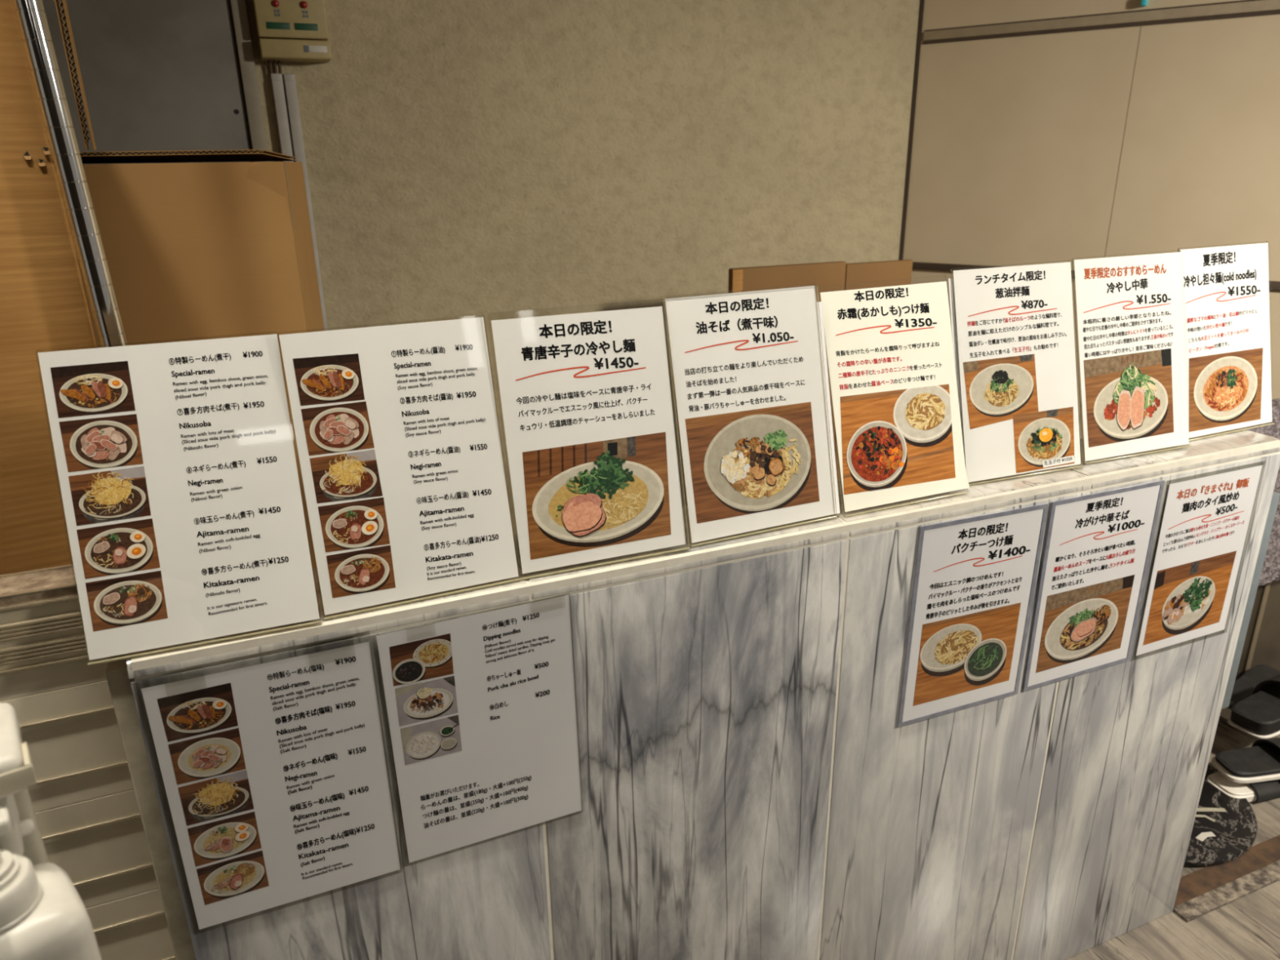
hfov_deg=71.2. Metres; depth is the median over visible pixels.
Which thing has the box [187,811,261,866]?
photo
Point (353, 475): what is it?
photo
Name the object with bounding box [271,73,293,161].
cable trunking
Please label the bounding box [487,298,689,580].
menu sign
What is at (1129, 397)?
photo
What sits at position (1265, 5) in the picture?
trim
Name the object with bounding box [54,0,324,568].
carton
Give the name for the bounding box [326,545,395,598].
photo
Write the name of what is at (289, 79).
cable trunking
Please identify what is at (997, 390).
photo
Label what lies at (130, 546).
photo
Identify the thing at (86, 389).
photo
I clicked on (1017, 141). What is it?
wall
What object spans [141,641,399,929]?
menu
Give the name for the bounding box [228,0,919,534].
wall
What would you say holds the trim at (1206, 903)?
on the floor
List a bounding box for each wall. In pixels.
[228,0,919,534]
[902,0,1279,439]
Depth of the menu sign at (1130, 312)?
1.35 m
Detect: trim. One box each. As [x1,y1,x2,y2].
[898,0,924,260]
[911,262,1279,290]
[923,0,1279,40]
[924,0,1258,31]
[1079,26,1142,422]
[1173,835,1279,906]
[1173,859,1279,922]
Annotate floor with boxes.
[1065,715,1279,959]
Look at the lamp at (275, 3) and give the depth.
2.00 m
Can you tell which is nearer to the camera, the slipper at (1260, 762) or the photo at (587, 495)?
the photo at (587, 495)
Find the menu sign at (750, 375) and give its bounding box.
[662,283,839,546]
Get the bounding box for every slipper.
[1207,768,1279,802]
[1211,737,1279,782]
[1219,664,1279,719]
[1227,674,1279,738]
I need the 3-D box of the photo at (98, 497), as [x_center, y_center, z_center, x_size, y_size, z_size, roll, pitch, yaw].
[-0.497,0.015,0.839,0.063,0.048,0.001,-8,4,-19]
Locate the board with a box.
[1235,579,1279,680]
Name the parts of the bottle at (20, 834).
press arm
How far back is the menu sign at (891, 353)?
1.18 m
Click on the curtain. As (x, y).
(1270, 571)
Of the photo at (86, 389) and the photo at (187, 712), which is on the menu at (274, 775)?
the photo at (187, 712)
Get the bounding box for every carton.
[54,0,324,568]
[728,259,912,479]
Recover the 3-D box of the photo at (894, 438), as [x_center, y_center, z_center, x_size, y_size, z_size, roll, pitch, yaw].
[0.341,-0.054,1.181,0.186,0.131,0.002,-9,5,-21]
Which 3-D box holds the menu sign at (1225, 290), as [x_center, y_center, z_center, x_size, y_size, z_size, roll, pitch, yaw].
[0.961,-0.229,1.462,0.218,0.298,0.077,-9,21,-23]
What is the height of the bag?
0.018 m
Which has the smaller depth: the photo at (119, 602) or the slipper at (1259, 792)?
the photo at (119, 602)
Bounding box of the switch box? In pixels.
[252,0,332,76]
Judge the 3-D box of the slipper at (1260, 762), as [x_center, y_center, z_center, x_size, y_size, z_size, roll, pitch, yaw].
[1.485,0.649,2.098,0.270,0.059,0.115,-4,20,-8]
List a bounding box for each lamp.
[271,0,279,7]
[300,0,307,8]
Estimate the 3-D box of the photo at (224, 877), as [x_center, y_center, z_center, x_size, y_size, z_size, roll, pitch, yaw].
[-0.430,0.421,0.947,0.064,0.049,0.001,-9,21,-21]
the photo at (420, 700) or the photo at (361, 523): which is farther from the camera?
the photo at (420, 700)
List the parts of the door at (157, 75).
frame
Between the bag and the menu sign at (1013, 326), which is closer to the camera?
the menu sign at (1013, 326)
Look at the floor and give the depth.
1.72 m
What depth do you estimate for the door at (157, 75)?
2.01 m
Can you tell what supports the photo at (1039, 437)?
attached to the menu sign at (1013, 326)
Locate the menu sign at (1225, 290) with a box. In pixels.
[1177,241,1274,440]
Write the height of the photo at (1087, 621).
0.131 m
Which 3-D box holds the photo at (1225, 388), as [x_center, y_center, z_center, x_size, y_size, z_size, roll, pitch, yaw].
[0.963,-0.149,1.468,0.190,0.120,0.001,-9,8,-23]
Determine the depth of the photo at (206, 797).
0.91 m
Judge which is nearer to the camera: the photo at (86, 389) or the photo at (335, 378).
the photo at (86, 389)
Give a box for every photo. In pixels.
[50,360,135,417]
[58,413,143,471]
[68,466,151,525]
[76,518,159,578]
[85,570,168,631]
[156,682,238,742]
[168,728,245,784]
[177,769,253,826]
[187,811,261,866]
[196,850,268,905]
[292,353,364,405]
[301,401,374,455]
[309,449,382,503]
[318,497,390,552]
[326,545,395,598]
[389,633,453,686]
[395,675,457,726]
[400,715,462,764]
[522,431,671,559]
[684,401,819,523]
[840,383,955,494]
[913,602,1021,706]
[963,354,1038,429]
[1013,406,1074,473]
[1035,574,1134,672]
[1084,348,1173,447]
[1142,551,1236,645]
[1188,347,1262,431]
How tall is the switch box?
0.452 m
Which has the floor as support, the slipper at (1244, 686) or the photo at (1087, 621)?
the slipper at (1244, 686)
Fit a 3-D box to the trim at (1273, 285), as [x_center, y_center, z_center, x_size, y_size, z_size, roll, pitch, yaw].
[1.572,-0.547,2.471,1.730,0.023,0.010,13,24,34]
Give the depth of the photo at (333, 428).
0.91 m
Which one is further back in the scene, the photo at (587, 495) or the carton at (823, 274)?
the carton at (823, 274)
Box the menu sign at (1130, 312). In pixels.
[1071,250,1191,464]
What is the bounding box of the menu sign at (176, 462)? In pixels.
[35,331,321,665]
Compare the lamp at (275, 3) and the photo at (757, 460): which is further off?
the lamp at (275, 3)
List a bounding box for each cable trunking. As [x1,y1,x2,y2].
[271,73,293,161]
[283,73,328,330]
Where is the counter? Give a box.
[126,428,1279,959]
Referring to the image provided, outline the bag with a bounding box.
[1183,764,1257,866]
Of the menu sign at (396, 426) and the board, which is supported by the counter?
the menu sign at (396, 426)
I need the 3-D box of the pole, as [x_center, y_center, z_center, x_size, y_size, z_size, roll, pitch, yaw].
[-0.545,0.092,1.046,0.099,1.955,0.040,-6,20,-15]
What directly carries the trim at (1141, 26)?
attached to the wall at (1017, 141)
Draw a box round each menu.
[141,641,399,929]
[376,594,582,862]
[897,503,1048,727]
[1022,480,1164,691]
[1136,465,1262,655]
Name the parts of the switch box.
name plate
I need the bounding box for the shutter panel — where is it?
[0,564,195,959]
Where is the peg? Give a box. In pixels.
[1140,0,1147,6]
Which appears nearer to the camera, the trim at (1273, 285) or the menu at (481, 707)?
the menu at (481, 707)
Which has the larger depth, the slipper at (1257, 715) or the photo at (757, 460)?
the slipper at (1257, 715)
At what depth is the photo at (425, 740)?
0.99 m
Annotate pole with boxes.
[11,0,128,347]
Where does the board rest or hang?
on the floor
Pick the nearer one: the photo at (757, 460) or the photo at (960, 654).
the photo at (757, 460)
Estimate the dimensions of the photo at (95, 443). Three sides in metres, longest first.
0.064 x 0.047 x 0.001 m
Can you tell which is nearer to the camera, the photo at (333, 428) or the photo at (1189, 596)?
the photo at (333, 428)
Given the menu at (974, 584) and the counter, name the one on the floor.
the counter
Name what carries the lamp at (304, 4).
attached to the switch box
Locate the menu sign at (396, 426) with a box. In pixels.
[276,314,520,619]
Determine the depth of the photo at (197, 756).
0.89 m
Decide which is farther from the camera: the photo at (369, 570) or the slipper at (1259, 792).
the slipper at (1259, 792)
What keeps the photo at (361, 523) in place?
attached to the menu sign at (396, 426)
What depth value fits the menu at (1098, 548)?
1.35 m
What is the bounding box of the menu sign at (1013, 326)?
[948,260,1083,485]
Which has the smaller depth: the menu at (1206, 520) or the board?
the menu at (1206, 520)
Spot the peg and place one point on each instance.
(1144, 2)
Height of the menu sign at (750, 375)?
0.290 m
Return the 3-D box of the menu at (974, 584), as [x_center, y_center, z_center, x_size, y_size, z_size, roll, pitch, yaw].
[0.473,0.194,1.271,0.233,0.317,0.002,-8,21,-22]
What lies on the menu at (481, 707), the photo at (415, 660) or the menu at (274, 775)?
the photo at (415, 660)
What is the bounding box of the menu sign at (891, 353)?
[817,275,969,516]
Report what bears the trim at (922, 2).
attached to the wall at (1017, 141)
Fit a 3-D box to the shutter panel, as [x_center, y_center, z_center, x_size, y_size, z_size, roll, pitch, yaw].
[-0.861,0.635,0.896,0.784,1.041,0.080,-9,21,-21]
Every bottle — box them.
[0,702,49,865]
[0,848,102,959]
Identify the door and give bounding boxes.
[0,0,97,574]
[42,0,266,164]
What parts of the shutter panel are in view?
rail, ribbed rail, post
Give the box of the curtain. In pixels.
[1239,398,1279,586]
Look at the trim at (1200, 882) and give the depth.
1.86 m
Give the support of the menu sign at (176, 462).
on the counter

